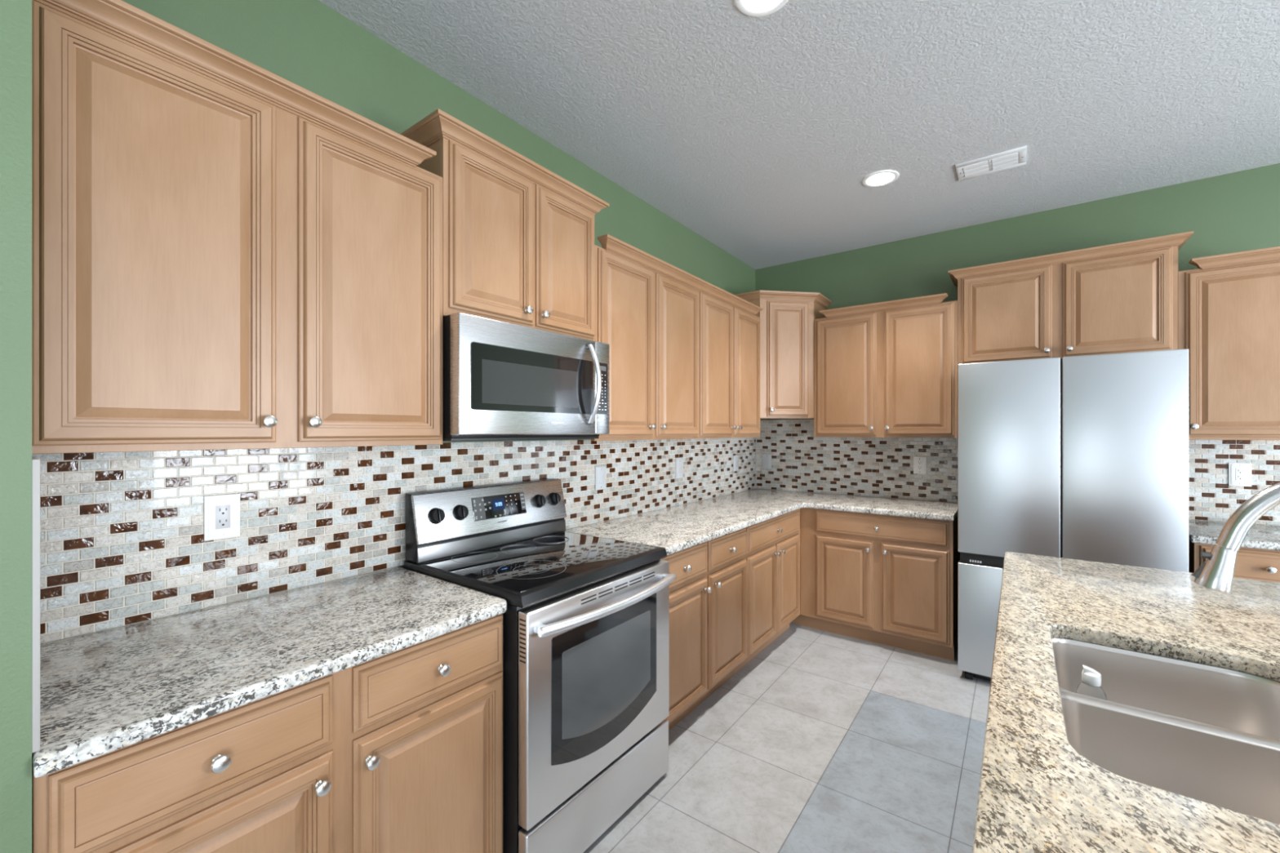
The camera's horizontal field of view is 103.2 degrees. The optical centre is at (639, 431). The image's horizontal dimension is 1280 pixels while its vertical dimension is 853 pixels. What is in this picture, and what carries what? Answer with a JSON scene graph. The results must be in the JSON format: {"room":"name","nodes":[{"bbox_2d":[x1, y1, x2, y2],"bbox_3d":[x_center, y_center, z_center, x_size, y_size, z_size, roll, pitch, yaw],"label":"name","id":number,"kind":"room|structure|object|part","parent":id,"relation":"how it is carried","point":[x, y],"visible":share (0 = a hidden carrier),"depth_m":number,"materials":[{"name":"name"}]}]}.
{"room":"kitchen","nodes":[
{"label":"kitchen","id":0,"kind":"room"},
{"bbox_2d":[0,0,31,852],"bbox_3d":[-2.394,-0.006,-0.540,0.726,2.845,3.864,0,0,37],"label":"wall partition","id":1,"kind":"structure","parent":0,"point":[15,15],"depth_m":0.78,"materials":[{"name":"green paint"}]},
{"bbox_2d":[31,457,39,752],"bbox_3d":[-1.192,0.273,0.979,0.614,0.458,0.008,0,0,37],"label":"trim","id":2,"kind":"structure","parent":1,"relation":"attached to","point":[35,462],"depth_m":0.80,"materials":[{"name":"grey"}]},
{"bbox_2d":[40,0,755,644],"bbox_3d":[-0.226,-0.006,2.894,0.100,2.845,4.236,0,0,37],"label":"wall","id":3,"kind":"structure","parent":0,"point":[308,44],"depth_m":1.86,"materials":[{"name":"green paint"}]},
{"bbox_2d":[31,0,442,453],"bbox_3d":[-1.033,-0.429,1.429,0.354,0.947,0.893,0,0,37],"label":"upper cabinet","id":4,"kind":"object","parent":3,"relation":"attached to","point":[228,254],"visible":0.98,"depth_m":1.20,"materials":[{"name":"brown wood"}]},
{"bbox_3d":[-1.066,-0.408,1.155,0.020,0.874,0.408,0,0,37],"label":"door","id":5,"kind":"part","parent":4,"relation":"part of","materials":[{"name":"brown wood"}]},
{"bbox_3d":[-0.932,-0.875,1.320,0.061,0.054,0.839,0,0,37],"label":"crown molding","id":6,"kind":"part","parent":4,"relation":"part of","materials":[{"name":"brown wood"}]},
{"bbox_3d":[-0.939,-0.025,1.284,0.030,0.032,0.032,0,0,37],"label":"knob","id":7,"kind":"part","parent":4,"relation":"part of","materials":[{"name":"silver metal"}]},
{"bbox_3d":[-0.877,-0.025,1.367,0.030,0.032,0.032,0,0,37],"label":"knob","id":8,"kind":"part","parent":4,"relation":"part of","materials":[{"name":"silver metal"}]},
{"bbox_3d":[-0.787,-0.408,1.529,0.020,0.874,0.421,0,0,37],"label":"door","id":9,"kind":"part","parent":4,"relation":"part of","materials":[{"name":"brown wood"}]},
{"bbox_2d":[31,437,755,644],"bbox_3d":[-0.212,0.202,2.822,0.006,0.600,4.118,0,0,37],"label":"tile backsplash","id":10,"kind":"structure","parent":3,"relation":"attached to","point":[122,543],"depth_m":1.57,"materials":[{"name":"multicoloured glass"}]},
{"bbox_2d":[204,493,239,541],"bbox_3d":[-1.209,0.247,1.469,0.010,0.127,0.083,0,0,37],"label":"wall outlet","id":11,"kind":"object","parent":10,"relation":"attached to","point":[221,512],"visible":1,"depth_m":1.47,"materials":[{"name":"white plastic"}]},
{"bbox_2d":[215,504,230,528],"bbox_3d":[-1.206,0.247,1.467,0.002,0.067,0.034,0,0,37],"label":"receptacle","id":12,"kind":"object","parent":11,"relation":"attached to","point":[222,511],"depth_m":1.47,"materials":[{"name":"white plastic"}]},
{"bbox_2d":[595,466,605,490],"bbox_3d":[-0.216,0.259,2.800,0.012,0.127,0.083,0,0,37],"label":"wall switch","id":13,"kind":"object","parent":10,"relation":"attached to","point":[600,472],"visible":1,"depth_m":2.79,"materials":[{"name":"grey plastic"}]},
{"bbox_2d":[675,458,682,478],"bbox_3d":[0.270,0.252,3.452,0.012,0.127,0.083,0,0,37],"label":"wall switch","id":14,"kind":"object","parent":10,"relation":"attached to","point":[678,461],"visible":1,"depth_m":3.44,"materials":[{"name":"grey plastic"}]},
{"bbox_2d":[733,455,737,471],"bbox_3d":[0.784,0.262,4.141,0.012,0.127,0.083,0,0,37],"label":"wall switch","id":15,"kind":"object","parent":10,"relation":"attached to","point":[735,457],"visible":1,"depth_m":4.13,"materials":[{"name":"grey plastic"}]},
{"bbox_2d":[400,108,609,341],"bbox_3d":[-0.538,-0.719,2.093,0.354,0.654,0.860,0,0,37],"label":"upper cabinet","id":16,"kind":"object","parent":3,"relation":"attached to","point":[518,236],"visible":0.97,"depth_m":1.91,"materials":[{"name":"brown wood"}]},
{"bbox_3d":[-0.533,-0.706,1.870,0.020,0.568,0.370,0,0,37],"label":"door","id":17,"kind":"part","parent":16,"relation":"part of","materials":[{"name":"brown wood"}]},
{"bbox_3d":[-0.538,-1.018,2.093,0.352,0.054,0.860,0,0,37],"label":"crown molding","id":18,"kind":"part","parent":16,"relation":"part of","materials":[{"name":"brown wood"}]},
{"bbox_3d":[-0.444,-0.698,2.023,0.020,0.612,0.762,0,0,37],"label":"frame","id":19,"kind":"part","parent":16,"relation":"part of","materials":[{"name":"brown wood"}]},
{"bbox_2d":[442,312,608,441],"bbox_3d":[-0.491,-0.178,2.051,0.461,0.424,0.760,0,0,37],"label":"microwave","id":20,"kind":"object","parent":16,"relation":"attached to","point":[502,380],"visible":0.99,"depth_m":1.84,"materials":[{"name":"silver metal"}]},
{"bbox_3d":[-0.189,-0.200,2.126,0.066,0.330,0.023,0,0,37],"label":"handle","id":21,"kind":"part","parent":20,"relation":"part of","materials":[{"name":"silver metal"}]},
{"bbox_3d":[-0.166,-0.186,2.218,0.006,0.224,0.068,0,0,37],"label":"control panel","id":22,"kind":"part","parent":20,"relation":"part of","materials":[{"name":"black glass"}]},
{"bbox_3d":[-0.432,-0.469,1.965,0.030,0.032,0.032,0,0,37],"label":"knob","id":23,"kind":"part","parent":16,"relation":"part of","materials":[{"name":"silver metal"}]},
{"bbox_3d":[-0.379,-0.469,2.036,0.030,0.032,0.032,0,0,37],"label":"knob","id":24,"kind":"part","parent":16,"relation":"part of","materials":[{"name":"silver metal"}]},
{"bbox_3d":[-0.309,-0.706,2.172,0.020,0.568,0.348,0,0,37],"label":"door","id":25,"kind":"part","parent":16,"relation":"part of","materials":[{"name":"brown wood"}]},
{"bbox_2d":[591,234,705,440],"bbox_3d":[-0.029,-0.429,2.776,0.354,0.947,0.940,0,0,37],"label":"upper cabinet","id":26,"kind":"object","parent":3,"relation":"attached to","point":[646,307],"visible":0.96,"depth_m":2.63,"materials":[{"name":"brown wood"}]},
{"bbox_3d":[-0.059,-0.408,2.507,0.020,0.874,0.432,0,0,37],"label":"door","id":27,"kind":"part","parent":26,"relation":"part of","materials":[{"name":"brown wood"}]},
{"bbox_3d":[0.098,-0.875,2.703,0.061,0.054,0.907,0,0,37],"label":"crown molding","id":28,"kind":"part","parent":26,"relation":"part of","materials":[{"name":"brown wood"}]},
{"bbox_3d":[0.066,-0.025,2.632,0.030,0.032,0.032,0,0,37],"label":"knob","id":29,"kind":"part","parent":26,"relation":"part of","materials":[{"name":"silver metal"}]},
{"bbox_3d":[0.128,-0.025,2.717,0.030,0.032,0.032,0,0,37],"label":"knob","id":30,"kind":"part","parent":26,"relation":"part of","materials":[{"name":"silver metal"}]},
{"bbox_3d":[0.223,-0.408,2.885,0.020,0.874,0.442,0,0,37],"label":"door","id":31,"kind":"part","parent":26,"relation":"part of","materials":[{"name":"brown wood"}]},
{"bbox_2d":[697,281,763,438],"bbox_3d":[0.525,-0.429,3.520,0.354,0.947,0.912,0,0,37],"label":"upper cabinet","id":32,"kind":"object","parent":3,"relation":"attached to","point":[729,326],"visible":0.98,"depth_m":3.35,"materials":[{"name":"brown wood"}]},
{"bbox_3d":[0.498,-0.408,3.254,0.020,0.874,0.426,0,0,37],"label":"door","id":33,"kind":"part","parent":32,"relation":"part of","materials":[{"name":"brown wood"}]},
{"bbox_3d":[0.625,-0.875,3.410,0.061,0.054,0.855,0,0,37],"label":"crown molding","id":34,"kind":"part","parent":32,"relation":"part of","materials":[{"name":"brown wood"}]},
{"bbox_3d":[0.769,-0.408,3.618,0.020,0.874,0.418,0,0,37],"label":"door","id":35,"kind":"part","parent":32,"relation":"part of","materials":[{"name":"brown wood"}]},
{"bbox_2d":[582,622,991,852],"bbox_3d":[0.876,1.466,-0.398,5.800,0.100,8.200,0,0,37],"label":"floor","id":36,"kind":"structure","parent":0,"point":[823,741],"depth_m":2.17,"materials":[{"name":"tile"}]},
{"bbox_2d":[31,613,502,852],"bbox_3d":[-0.908,0.978,1.334,0.650,0.877,0.914,0,0,37],"label":"base cabinet","id":37,"kind":"object","parent":36,"relation":"on","point":[401,751],"visible":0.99,"depth_m":1.13,"materials":[{"name":"brown wood"}]},
{"bbox_3d":[-0.818,0.628,0.978,0.020,0.152,0.420,0,0,37],"label":"drawer","id":38,"kind":"part","parent":37,"relation":"part of","materials":[{"name":"brown wood"}]},
{"bbox_3d":[-0.798,0.628,0.964,0.030,0.032,0.032,0,0,37],"label":"knob","id":39,"kind":"part","parent":37,"relation":"part of","materials":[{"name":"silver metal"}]},
{"bbox_3d":[-0.818,1.008,0.978,0.020,0.572,0.420,0,0,37],"label":"door","id":40,"kind":"part","parent":37,"relation":"part of","materials":[{"name":"brown wood"}]},
{"bbox_2d":[31,566,506,777],"bbox_3d":[-0.918,0.520,1.339,0.645,0.036,0.913,0,0,37],"label":"countertop","id":41,"kind":"structure","parent":37,"relation":"on","point":[103,692],"depth_m":1.15,"materials":[{"name":"stone"}]},
{"bbox_3d":[-0.693,0.774,1.105,0.030,0.032,0.032,0,0,37],"label":"knob","id":42,"kind":"part","parent":37,"relation":"part of","materials":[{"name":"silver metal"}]},
{"bbox_3d":[-0.629,0.774,1.190,0.030,0.032,0.032,0,0,37],"label":"knob","id":43,"kind":"part","parent":37,"relation":"part of","materials":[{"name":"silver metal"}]},
{"bbox_3d":[-0.538,0.628,1.353,0.020,0.152,0.428,0,0,37],"label":"drawer","id":44,"kind":"part","parent":37,"relation":"part of","materials":[{"name":"brown wood"}]},
{"bbox_3d":[-0.538,1.008,1.353,0.020,0.572,0.428,0,0,37],"label":"door","id":45,"kind":"part","parent":37,"relation":"part of","materials":[{"name":"brown wood"}]},
{"bbox_3d":[-0.518,0.628,1.339,0.030,0.032,0.032,0,0,37],"label":"knob","id":46,"kind":"part","parent":37,"relation":"part of","materials":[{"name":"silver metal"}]},
{"bbox_2d":[404,478,675,852],"bbox_3d":[-0.342,0.824,1.961,0.768,1.186,0.767,0,0,37],"label":"electric range","id":47,"kind":"object","parent":36,"relation":"on","point":[586,617],"visible":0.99,"depth_m":1.77,"materials":[{"name":"silver metal"}]},
{"bbox_3d":[-0.759,0.316,1.901,0.024,0.061,0.061,-16,-10,36],"label":"burner knob","id":48,"kind":"part","parent":47,"relation":"part of","materials":[{"name":"black plastic"}]},
{"bbox_3d":[-0.698,0.316,1.984,0.024,0.061,0.061,-16,-10,36],"label":"burner knob","id":49,"kind":"part","parent":47,"relation":"part of","materials":[{"name":"black plastic"}]},
{"bbox_3d":[-0.591,0.316,2.147,0.004,0.094,0.268,-16,-10,36],"label":"control panel","id":50,"kind":"part","parent":47,"relation":"part of","materials":[{"name":"black glass"}]},
{"bbox_2d":[404,531,666,608],"bbox_3d":[-0.381,0.500,1.990,0.664,0.039,0.767,0,0,37],"label":"cooktop","id":51,"kind":"object","parent":47,"relation":"in","point":[526,571],"depth_m":1.84,"materials":[{"name":"black glass"}]},
{"bbox_3d":[-0.454,0.316,2.311,0.024,0.061,0.061,-16,-10,36],"label":"burner knob","id":52,"kind":"part","parent":47,"relation":"part of","materials":[{"name":"black plastic"}]},
{"bbox_3d":[-0.294,0.588,1.508,0.034,0.022,0.028,0,0,37],"label":"handle post","id":53,"kind":"part","parent":47,"relation":"part of","materials":[{"name":"silver metal"}]},
{"bbox_3d":[-0.399,0.316,2.386,0.024,0.061,0.061,-16,-10,36],"label":"burner knob","id":54,"kind":"part","parent":47,"relation":"part of","materials":[{"name":"black plastic"}]},
{"bbox_3d":[-0.122,1.290,1.797,0.041,0.209,0.754,0,0,37],"label":"storage drawer","id":55,"kind":"part","parent":47,"relation":"part of","materials":[{"name":"silver metal"}]},
{"bbox_3d":[-0.121,0.852,1.796,0.044,0.638,0.754,0,0,37],"label":"oven door","id":56,"kind":"part","parent":47,"relation":"part of","materials":[{"name":"silver metal"}]},
{"bbox_3d":[-0.103,0.854,1.780,0.003,0.322,0.476,0,0,37],"label":"glass","id":57,"kind":"part","parent":47,"relation":"part of","materials":[{"name":"grey glass"}]},
{"bbox_3d":[-0.063,0.588,1.753,0.071,0.031,0.718,0,0,37],"label":"handle","id":58,"kind":"part","parent":47,"relation":"part of","materials":[{"name":"silver metal"}]},
{"bbox_3d":[0.106,0.588,2.045,0.034,0.022,0.028,0,0,37],"label":"handle post","id":59,"kind":"part","parent":47,"relation":"part of","materials":[{"name":"silver metal"}]},
{"bbox_2d":[659,528,746,730],"bbox_3d":[0.103,0.978,2.691,0.650,0.877,0.922,0,0,37],"label":"base cabinet","id":60,"kind":"object","parent":36,"relation":"on","point":[708,594],"visible":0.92,"depth_m":2.50,"materials":[{"name":"brown wood"}]},
{"bbox_3d":[0.199,0.628,2.343,0.020,0.152,0.448,0,0,37],"label":"drawer","id":61,"kind":"part","parent":60,"relation":"part of","materials":[{"name":"brown wood"}]},
{"bbox_3d":[0.199,1.008,2.343,0.020,0.572,0.448,0,0,37],"label":"door","id":62,"kind":"part","parent":60,"relation":"part of","materials":[{"name":"brown wood"}]},
{"bbox_3d":[0.219,0.628,2.328,0.030,0.032,0.032,0,0,37],"label":"knob","id":63,"kind":"part","parent":60,"relation":"part of","materials":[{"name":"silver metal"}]},
{"bbox_3d":[0.333,0.774,2.481,0.030,0.032,0.032,0,0,37],"label":"knob","id":64,"kind":"part","parent":60,"relation":"part of","materials":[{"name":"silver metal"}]},
{"bbox_3d":[0.395,0.774,2.564,0.030,0.032,0.032,0,0,37],"label":"knob","id":65,"kind":"part","parent":60,"relation":"part of","materials":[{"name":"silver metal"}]},
{"bbox_3d":[0.477,0.628,2.715,0.020,0.152,0.436,0,0,37],"label":"drawer","id":66,"kind":"part","parent":60,"relation":"part of","materials":[{"name":"brown wood"}]},
{"bbox_3d":[0.477,1.008,2.715,0.020,0.572,0.436,0,0,37],"label":"door","id":67,"kind":"part","parent":60,"relation":"part of","materials":[{"name":"brown wood"}]},
{"bbox_3d":[0.496,0.628,2.700,0.030,0.032,0.032,0,0,37],"label":"knob","id":68,"kind":"part","parent":60,"relation":"part of","materials":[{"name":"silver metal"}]},
{"bbox_2d":[733,508,799,675],"bbox_3d":[0.651,0.978,3.426,0.650,0.877,0.914,0,0,37],"label":"base cabinet","id":69,"kind":"object","parent":36,"relation":"on","point":[772,557],"visible":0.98,"depth_m":3.18,"materials":[{"name":"brown wood"}]},
{"bbox_3d":[0.742,1.008,3.071,0.020,0.572,0.418,0,0,37],"label":"door","id":70,"kind":"part","parent":69,"relation":"part of","materials":[{"name":"brown wood"}]},
{"bbox_3d":[0.871,0.628,3.245,0.020,0.152,0.850,0,0,37],"label":"drawer","id":71,"kind":"part","parent":69,"relation":"part of","materials":[{"name":"brown wood"}]},
{"bbox_3d":[1.004,1.008,3.423,0.020,0.572,0.406,0,0,37],"label":"door","id":72,"kind":"part","parent":69,"relation":"part of","materials":[{"name":"brown wood"}]},
{"bbox_2d":[791,507,959,660],"bbox_3d":[1.444,0.978,3.749,1.534,0.877,0.650,0,0,37],"label":"base cabinet","id":73,"kind":"object","parent":36,"relation":"on","point":[891,580],"visible":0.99,"depth_m":3.31,"materials":[{"name":"brown wood"}]},
{"bbox_2d":[564,488,957,555],"bbox_3d":[0.911,0.520,3.037,1.550,0.036,2.448,0,0,37],"label":"countertop","id":74,"kind":"structure","parent":73,"relation":"on","point":[677,528],"depth_m":3.12,"materials":[{"name":"stone"}]},
{"bbox_3d":[1.379,1.008,3.442,0.375,0.572,0.020,0,0,37],"label":"door","id":75,"kind":"part","parent":73,"relation":"part of","materials":[{"name":"brown wood"}]},
{"bbox_3d":[1.550,0.628,3.314,0.802,0.152,0.020,0,0,37],"label":"drawer","id":76,"kind":"part","parent":73,"relation":"part of","materials":[{"name":"brown wood"}]},
{"bbox_3d":[1.576,0.774,3.265,0.032,0.032,0.030,0,0,37],"label":"knob","id":77,"kind":"part","parent":73,"relation":"part of","materials":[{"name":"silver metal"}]},
{"bbox_3d":[1.721,1.008,3.187,0.382,0.572,0.020,0,0,37],"label":"door","id":78,"kind":"part","parent":73,"relation":"part of","materials":[{"name":"brown wood"}]},
{"bbox_2d":[957,348,1188,680],"bbox_3d":[2.405,0.516,2.926,0.911,1.800,0.761,0,0,37],"label":"refrigerator","id":79,"kind":"object","parent":36,"relation":"on","point":[1086,458],"visible":0.61,"depth_m":2.62,"materials":[{"name":"silver metal"}]},
{"bbox_3d":[2.011,1.055,2.783,0.451,0.611,0.058,0,0,37],"label":"door","id":80,"kind":"part","parent":79,"relation":"part of","materials":[{"name":"silver metal"}]},
{"bbox_3d":[2.011,0.152,2.783,0.451,1.071,0.058,0,0,37],"label":"door","id":81,"kind":"part","parent":79,"relation":"part of","materials":[{"name":"silver metal"}]},
{"bbox_3d":[2.380,0.152,2.508,0.451,1.071,0.058,0,0,37],"label":"door","id":82,"kind":"part","parent":79,"relation":"part of","materials":[{"name":"silver metal"}]},
{"bbox_2d":[1188,540,1279,582],"bbox_3d":[3.052,0.978,2.551,0.470,0.877,0.650,0,0,37],"label":"base cabinet","id":83,"kind":"object","parent":36,"relation":"on","point":[1251,563],"visible":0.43,"depth_m":2.35,"materials":[{"name":"brown wood"}]},
{"bbox_2d":[1188,519,1279,550],"bbox_3d":[3.051,0.520,2.565,0.488,0.036,0.647,0,0,37],"label":"countertop","id":84,"kind":"structure","parent":83,"relation":"on","point":[1201,531],"depth_m":2.48,"materials":[{"name":"stone"}]},
{"bbox_3d":[2.893,0.925,2.338,0.470,0.772,0.020,0,0,37],"label":"frame","id":85,"kind":"part","parent":83,"relation":"part of","materials":[{"name":"brown wood"}]},
{"bbox_3d":[2.865,0.628,2.304,0.032,0.032,0.030,0,0,37],"label":"knob","id":86,"kind":"part","parent":83,"relation":"part of","materials":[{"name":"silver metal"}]},
{"bbox_3d":[1.333,0.978,0.983,0.997,0.878,2.022,0,0,37],"label":"cabinet","id":87,"kind":"object","parent":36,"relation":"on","visible":0},
{"bbox_2d":[971,551,1279,852],"bbox_3d":[1.330,0.520,0.986,1.045,0.036,2.082,0,0,37],"label":"countertop","id":88,"kind":"structure","parent":87,"relation":"on","point":[1037,793],"depth_m":1.00,"materials":[{"name":"stone"}]},
{"bbox_2d":[1051,638,1279,824],"bbox_3d":[1.044,0.638,0.926,0.476,0.197,0.744,0,0,37],"label":"sink","id":89,"kind":"object","parent":88,"relation":"in","point":[1209,734],"visible":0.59,"depth_m":1.02,"materials":[{"name":"silver metal"}]},
{"bbox_2d":[1075,664,1106,700],"bbox_3d":[1.037,0.639,1.165,0.055,0.193,0.055,0,0,37],"label":"soap bottle","id":90,"kind":"object","parent":89,"relation":"in","point":[1091,685],"visible":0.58,"depth_m":1.15,"materials":[{"name":"white plastic"}]},
{"bbox_2d":[1191,482,1279,593],"bbox_3d":[1.175,0.282,0.831,0.362,0.440,0.131,0,0,37],"label":"faucet","id":91,"kind":"object","parent":88,"relation":"on","point":[1216,573],"visible":1,"depth_m":0.93,"materials":[{"name":"silver metal"}]},
{"bbox_2d":[318,0,1279,269],"bbox_3d":[0.876,-1.478,-0.398,5.800,0.100,8.200,0,0,37],"label":"ceiling","id":92,"kind":"structure","parent":0,"point":[760,136],"depth_m":2.18,"materials":[{"name":"grey paint"}]},
{"bbox_2d":[733,0,788,17],"bbox_3d":[0.402,-1.425,1.651,0.190,0.007,0.190,0,0,37],"label":"recessed light","id":93,"kind":"object","parent":92,"relation":"in","point":[755,8],"visible":1,"depth_m":1.70,"materials":[{"name":"white plastic"}]},
{"bbox_2d":[862,169,898,186],"bbox_3d":[1.358,-1.425,2.867,0.190,0.007,0.190,0,0,37],"label":"recessed light","id":94,"kind":"object","parent":92,"relation":"in","point":[881,178],"visible":1,"depth_m":2.86,"materials":[{"name":"white glass"}]},
{"bbox_2d":[955,145,1026,181],"bbox_3d":[1.873,-1.422,2.709,0.304,0.014,0.212,0,0,37],"label":"ceiling vent","id":95,"kind":"object","parent":92,"relation":"in","point":[1015,157],"visible":1,"depth_m":2.69,"materials":[{"name":"white metal"}]},
{"bbox_2d":[755,163,1279,525],"bbox_3d":[3.336,-0.006,2.820,5.700,2.845,0.100,0,0,37],"label":"wall","id":96,"kind":"structure","parent":0,"point":[1238,211],"depth_m":3.25,"materials":[{"name":"green paint"}]},
{"bbox_2d":[734,289,831,419],"bbox_3d":[1.088,-0.573,4.021,0.658,0.947,0.658,0,0,37],"label":"upper cabinet","id":97,"kind":"object","parent":96,"relation":"attached to","point":[787,318],"visible":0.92,"depth_m":3.83,"materials":[{"name":"brown wood"}]},
{"bbox_3d":[1.102,-1.019,3.924,0.930,0.054,0.264,0,0,-8],"label":"crown molding","id":98,"kind":"part","parent":97,"relation":"part of","materials":[{"name":"brown wood"}]},
{"bbox_3d":[1.113,-0.551,3.852,0.431,0.905,0.019,0,0,-8],"label":"frame","id":99,"kind":"part","parent":97,"relation":"part of","materials":[{"name":"brown wood"}]},
{"bbox_3d":[1.120,-0.547,3.833,0.328,0.868,0.020,0,0,-8],"label":"door","id":100,"kind":"part","parent":97,"relation":"part of","materials":[{"name":"brown wood"}]},
{"bbox_2d":[755,419,957,502],"bbox_3d":[1.649,0.202,4.008,1.574,0.600,0.008,0,0,37],"label":"tile backsplash","id":101,"kind":"structure","parent":96,"relation":"attached to","point":[875,467],"depth_m":3.98,"materials":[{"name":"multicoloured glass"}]},
{"bbox_2d":[762,453,771,468],"bbox_3d":[1.102,0.262,4.404,0.083,0.127,0.012,0,0,37],"label":"wall switch","id":102,"kind":"object","parent":101,"relation":"attached to","point":[766,458],"visible":1,"depth_m":4.40,"materials":[{"name":"grey plastic"}]},
{"bbox_2d":[913,456,926,474],"bbox_3d":[2.043,0.248,3.704,0.083,0.127,0.010,0,0,37],"label":"wall outlet","id":103,"kind":"object","parent":101,"relation":"attached to","point":[919,462],"visible":1,"depth_m":3.70,"materials":[{"name":"white plastic"}]},
{"bbox_2d":[916,460,922,470],"bbox_3d":[2.041,0.248,3.701,0.034,0.067,0.002,0,0,37],"label":"receptacle","id":104,"kind":"object","parent":103,"relation":"attached to","point":[919,463],"depth_m":3.70,"materials":[{"name":"white plastic"}]},
{"bbox_2d":[813,293,957,438],"bbox_3d":[1.778,-0.429,3.696,0.931,0.947,0.354,0,0,37],"label":"upper cabinet","id":105,"kind":"object","parent":96,"relation":"attached to","point":[886,369],"visible":0.98,"depth_m":3.55,"materials":[{"name":"brown wood"}]},
{"bbox_3d":[1.506,-0.408,3.727,0.422,0.874,0.020,0,0,37],"label":"door","id":106,"kind":"part","parent":105,"relation":"part of","materials":[{"name":"brown wood"}]},
{"bbox_3d":[1.691,-0.875,3.579,0.819,0.054,0.061,0,0,37],"label":"crown molding","id":107,"kind":"part","parent":105,"relation":"part of","materials":[{"name":"brown wood"}]},
{"bbox_3d":[1.886,-0.408,3.445,0.420,0.874,0.020,0,0,37],"label":"door","id":108,"kind":"part","parent":105,"relation":"part of","materials":[{"name":"brown wood"}]},
{"bbox_2d":[948,231,1194,364],"bbox_3d":[2.554,-0.734,3.118,1.101,0.624,0.354,0,0,37],"label":"upper cabinet","id":109,"kind":"object","parent":96,"relation":"attached to","point":[1122,297],"visible":0.98,"depth_m":2.96,"materials":[{"name":"brown wood"}]},
{"bbox_3d":[2.271,-0.715,3.158,0.456,0.558,0.020,0,0,37],"label":"door","id":110,"kind":"part","parent":109,"relation":"part of","materials":[{"name":"brown wood"}]},
{"bbox_3d":[2.418,-0.481,3.018,0.032,0.032,0.030,0,0,37],"label":"knob","id":111,"kind":"part","parent":109,"relation":"part of","materials":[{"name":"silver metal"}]},
{"bbox_3d":[2.501,-0.481,2.955,0.032,0.032,0.030,0,0,37],"label":"knob","id":112,"kind":"part","parent":109,"relation":"part of","materials":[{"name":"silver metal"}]},
{"bbox_3d":[2.554,-1.018,3.118,1.101,0.054,0.352,0,0,37],"label":"crown molding","id":113,"kind":"part","parent":109,"relation":"part of","materials":[{"name":"brown wood"}]},
{"bbox_3d":[2.676,-0.715,2.856,0.454,0.558,0.020,0,0,37],"label":"door","id":114,"kind":"part","parent":109,"relation":"part of","materials":[{"name":"brown wood"}]},
{"bbox_2d":[1177,246,1279,439],"bbox_3d":[3.146,-0.429,2.677,0.470,0.947,0.354,0,0,37],"label":"upper cabinet","id":115,"kind":"object","parent":96,"relation":"attached to","point":[1228,307],"visible":0.97,"depth_m":2.59,"materials":[{"name":"brown wood"}]},
{"bbox_3d":[2.902,-0.025,2.657,0.032,0.032,0.030,0,0,37],"label":"knob","id":116,"kind":"part","parent":115,"relation":"part of","materials":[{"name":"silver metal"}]},
{"bbox_3d":[3.075,-0.875,2.548,0.429,0.054,0.061,0,0,37],"label":"crown molding","id":117,"kind":"part","parent":115,"relation":"part of","materials":[{"name":"brown wood"}]},
{"bbox_2d":[1188,440,1279,525],"bbox_3d":[3.235,0.274,2.827,0.530,0.458,0.008,0,0,37],"label":"tile backsplash","id":118,"kind":"structure","parent":96,"relation":"attached to","point":[1211,496],"depth_m":2.81,"materials":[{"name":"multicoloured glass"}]},
{"bbox_2d":[1228,462,1251,486],"bbox_3d":[3.286,0.236,2.778,0.083,0.127,0.010,0,0,37],"label":"wall outlet","id":119,"kind":"object","parent":118,"relation":"attached to","point":[1239,473],"visible":1,"depth_m":2.77,"materials":[{"name":"white plastic"}]},
{"bbox_2d":[1235,468,1244,480],"bbox_3d":[3.284,0.236,2.775,0.034,0.067,0.002,0,0,37],"label":"receptacle","id":120,"kind":"object","parent":119,"relation":"attached to","point":[1240,473],"depth_m":2.77,"materials":[{"name":"white plastic"}]}
]}

